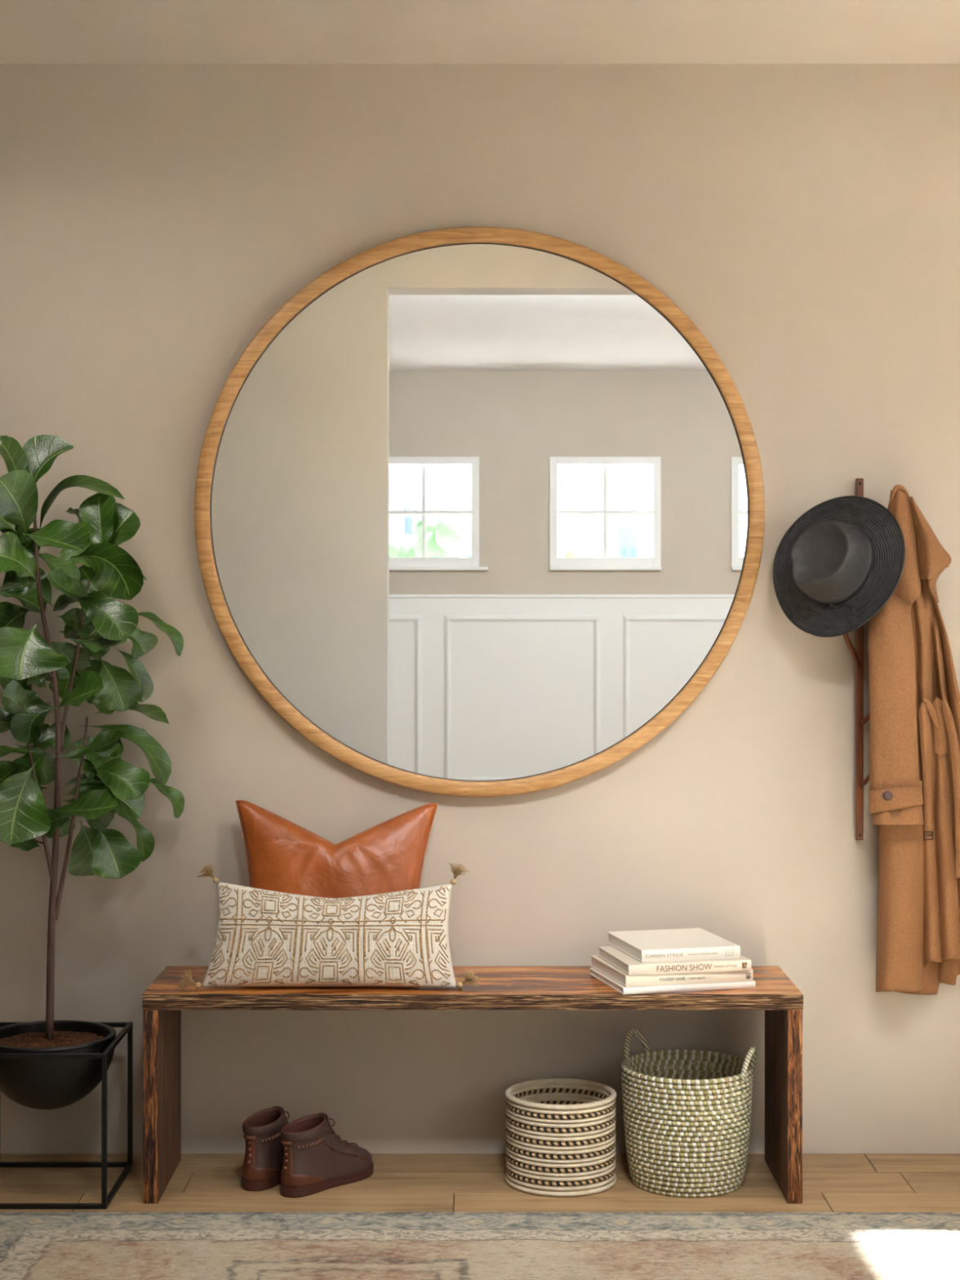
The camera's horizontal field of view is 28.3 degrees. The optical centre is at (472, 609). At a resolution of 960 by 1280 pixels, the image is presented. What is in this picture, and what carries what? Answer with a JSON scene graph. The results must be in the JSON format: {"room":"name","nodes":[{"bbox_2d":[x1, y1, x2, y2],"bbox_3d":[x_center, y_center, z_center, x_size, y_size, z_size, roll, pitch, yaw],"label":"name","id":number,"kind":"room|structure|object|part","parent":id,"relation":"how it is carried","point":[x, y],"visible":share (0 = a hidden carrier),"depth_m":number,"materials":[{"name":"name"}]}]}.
{"room":"entryway","nodes":[
{"label":"entryway","id":0,"kind":"room"},
{"bbox_2d":[280,1171,322,1187],"bbox_3d":[-0.383,1.240,4.178,0.073,0.030,0.081,0,0,40],"label":"heels","id":1,"kind":"structure","parent":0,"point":[294,1180],"depth_m":4.15,"materials":[{"name":"brown leather"}]},
{"bbox_2d":[0,63,959,1153],"bbox_3d":[0.250,-0.398,4.536,3.740,3.350,0.120,0,0,0],"label":"wall","id":2,"kind":"structure","parent":0,"point":[804,218],"depth_m":4.48,"materials":[{"name":"paint"}]},
{"bbox_2d":[194,226,764,797],"bbox_3d":[0.016,-0.228,4.455,1.329,1.329,0.034,0,0,0],"label":"round mirror","id":3,"kind":"object","parent":2,"relation":"attached to","point":[479,512],"visible":1,"depth_m":4.46,"materials":[{"name":"brown wood"}]},
{"bbox_2d":[842,478,869,839],"bbox_3d":[0.873,0.116,4.384,0.163,0.844,0.115,0,0,-36],"label":"coat rack","id":4,"kind":"object","parent":2,"relation":"attached to","point":[857,655],"visible":0.56,"depth_m":4.45,"materials":[{"name":"brown wood"}]},
{"bbox_2d":[773,495,905,637],"bbox_3d":[0.812,-0.099,4.302,0.315,0.323,0.172,0,0,26],"label":"hat","id":5,"kind":"object","parent":4,"relation":"hanging from","point":[859,544],"visible":1,"depth_m":4.29,"materials":[{"name":"black fabric"}]},
{"bbox_3d":[0.799,-0.113,4.294,0.160,0.188,0.126,38,9,35],"label":"crown","id":6,"kind":"part","parent":5,"relation":"part of","materials":[{"name":"grey fabric"}]},
{"bbox_3d":[0.832,-0.003,4.313,0.070,0.030,0.014,0,0,35],"label":"cord","id":7,"kind":"part","parent":5,"relation":"part of","materials":[{"name":"grey fabric"}]},
{"bbox_3d":[0.903,0.116,4.452,0.017,0.844,0.012,0,0,0],"label":"rail","id":8,"kind":"part","parent":4,"relation":"part of","materials":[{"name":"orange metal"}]},
{"bbox_2d":[867,484,959,995],"bbox_3d":[1.041,0.305,4.376,0.290,1.184,0.192,0,0,0],"label":"coat","id":9,"kind":"object","parent":4,"relation":"hanging from","point":[914,791],"visible":0.93,"depth_m":4.35,"materials":[{"name":"brown fabric"}]},
{"bbox_2d":[0,0,959,63],"bbox_3d":[0.250,-1.677,3.476,3.500,0.792,2.000,0,0,0],"label":"ceiling","id":10,"kind":"structure","parent":0,"point":[32,31],"depth_m":4.22,"materials":[{"name":"paint"}]},
{"bbox_2d":[0,1153,959,1212],"bbox_3d":[1.323,1.327,-0.324,8.046,0.100,9.800,0,0,0],"label":"floor","id":11,"kind":"structure","parent":0,"point":[200,1182],"depth_m":4.20,"materials":[{"name":"brown wood"}]},
{"bbox_2d":[0,1022,133,1208],"bbox_3d":[-0.937,1.111,4.218,0.314,0.331,0.316,0,0,0],"label":"plant stand","id":12,"kind":"object","parent":11,"relation":"on","point":[127,1027],"visible":1,"depth_m":4.07,"materials":[{"name":"black metal"}]},
{"bbox_2d":[0,435,184,1109],"bbox_3d":[-0.941,0.352,4.196,0.557,1.499,0.422,0,0,0],"label":"fig tree","id":13,"kind":"object","parent":12,"relation":"on","point":[109,784],"visible":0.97,"depth_m":4.21,"materials":[{"name":"green plant"}]},
{"bbox_3d":[-0.937,1.020,4.218,0.292,0.162,0.292,0,0,0],"label":"pot","id":14,"kind":"part","parent":13,"relation":"part of","materials":[{"name":"black ceramic"}]},
{"bbox_2d":[240,1106,289,1191],"bbox_3d":[-0.433,1.198,4.306,0.096,0.158,0.273,0,0,27],"label":"boot","id":15,"kind":"object","parent":11,"relation":"on","point":[262,1166],"visible":0.73,"depth_m":4.20,"materials":[{"name":"brown leather"}]},
{"bbox_2d":[280,1112,373,1198],"bbox_3d":[-0.324,1.198,4.247,0.096,0.158,0.273,0,0,40],"label":"boot","id":16,"kind":"object","parent":11,"relation":"on","point":[316,1159],"visible":1,"depth_m":4.19,"materials":[{"name":"brown leather"}]},
{"bbox_2d":[142,965,803,1203],"bbox_3d":[0.000,1.052,4.261,1.420,0.451,0.331,0,0,0],"label":"wooden bench","id":17,"kind":"object","parent":11,"relation":"on","point":[500,987],"visible":0.91,"depth_m":4.10,"materials":[{"name":"brown wood"}]},
{"bbox_3d":[-0.693,1.069,4.261,0.032,0.417,0.324,0,0,0],"label":"leg","id":18,"kind":"part","parent":17,"relation":"part of","materials":[{"name":"brown wood"}]},
{"bbox_2d":[178,862,479,989],"bbox_3d":[-0.313,0.692,4.191,0.661,0.269,0.125,0,0,0],"label":"patterned cushion","id":19,"kind":"object","parent":17,"relation":"on","point":[264,938],"visible":1,"depth_m":4.15,"materials":[{"name":"fabric"}]},
{"bbox_2d":[235,800,438,897],"bbox_3d":[-0.315,0.632,4.352,0.468,0.386,0.142,0,0,2],"label":"leather cushion","id":20,"kind":"object","parent":17,"relation":"on","point":[283,855],"visible":0.52,"depth_m":4.33,"materials":[{"name":"orange leather"}]},
{"bbox_2d":[589,967,755,995],"bbox_3d":[0.441,0.819,4.244,0.304,0.014,0.240,0,0,-14],"label":"book","id":21,"kind":"object","parent":17,"relation":"on","point":[618,987],"visible":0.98,"depth_m":4.14,"materials":[{"name":"white paper"}]},
{"bbox_2d":[590,955,753,987],"bbox_3d":[0.439,0.799,4.252,0.293,0.026,0.252,0,0,-14],"label":"book","id":22,"kind":"object","parent":21,"relation":"on","point":[598,963],"visible":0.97,"depth_m":4.14,"materials":[{"name":"beige paper"}]},
{"bbox_2d":[597,946,751,975],"bbox_3d":[0.445,0.774,4.238,0.279,0.022,0.235,0,0,-13],"label":"book","id":23,"kind":"object","parent":22,"relation":"on","point":[627,964],"visible":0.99,"depth_m":4.13,"materials":[{"name":"beige paper"}]},
{"bbox_2d":[606,928,740,962],"bbox_3d":[0.446,0.750,4.267,0.227,0.026,0.248,0,0,-14],"label":"book","id":24,"kind":"object","parent":23,"relation":"on","point":[684,944],"visible":1,"depth_m":4.20,"materials":[{"name":"beige paper"}]},
{"bbox_3d":[0.693,1.069,4.261,0.032,0.417,0.324,0,0,0],"label":"leg","id":25,"kind":"part","parent":17,"relation":"part of","materials":[{"name":"brown wood"}]},
{"bbox_2d":[0,1211,959,1279],"bbox_3d":[0.420,1.272,2.966,2.904,0.008,2.107,0,0,0],"label":"area rug","id":26,"kind":"object","parent":11,"relation":"on","point":[328,1245],"visible":1,"depth_m":3.81,"materials":[{"name":"beige fabric"}]},
{"bbox_2d":[505,1078,616,1196],"bbox_3d":[0.197,1.177,4.264,0.249,0.200,0.249,0,0,32],"label":"basket","id":27,"kind":"object","parent":11,"relation":"on","point":[561,1132],"visible":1,"depth_m":4.17,"materials":[{"name":"beige wicker"}]},
{"bbox_2d":[620,1028,756,1197],"bbox_3d":[0.478,1.118,4.260,0.294,0.318,0.294,0,0,-11],"label":"rope basket","id":28,"kind":"object","parent":11,"relation":"on","point":[686,1116],"visible":1,"depth_m":4.15,"materials":[{"name":"beige fabric"}]},
{"bbox_3d":[0.371,0.995,4.356,0.026,0.071,0.096,0,0,42],"label":"handle","id":29,"kind":"part","parent":28,"relation":"part of","materials":[{"name":"wicker"}]},
{"bbox_3d":[0.612,0.996,4.205,0.026,0.069,0.096,0,0,22],"label":"handle","id":30,"kind":"part","parent":28,"relation":"part of","materials":[{"name":"wicker"}]}
]}

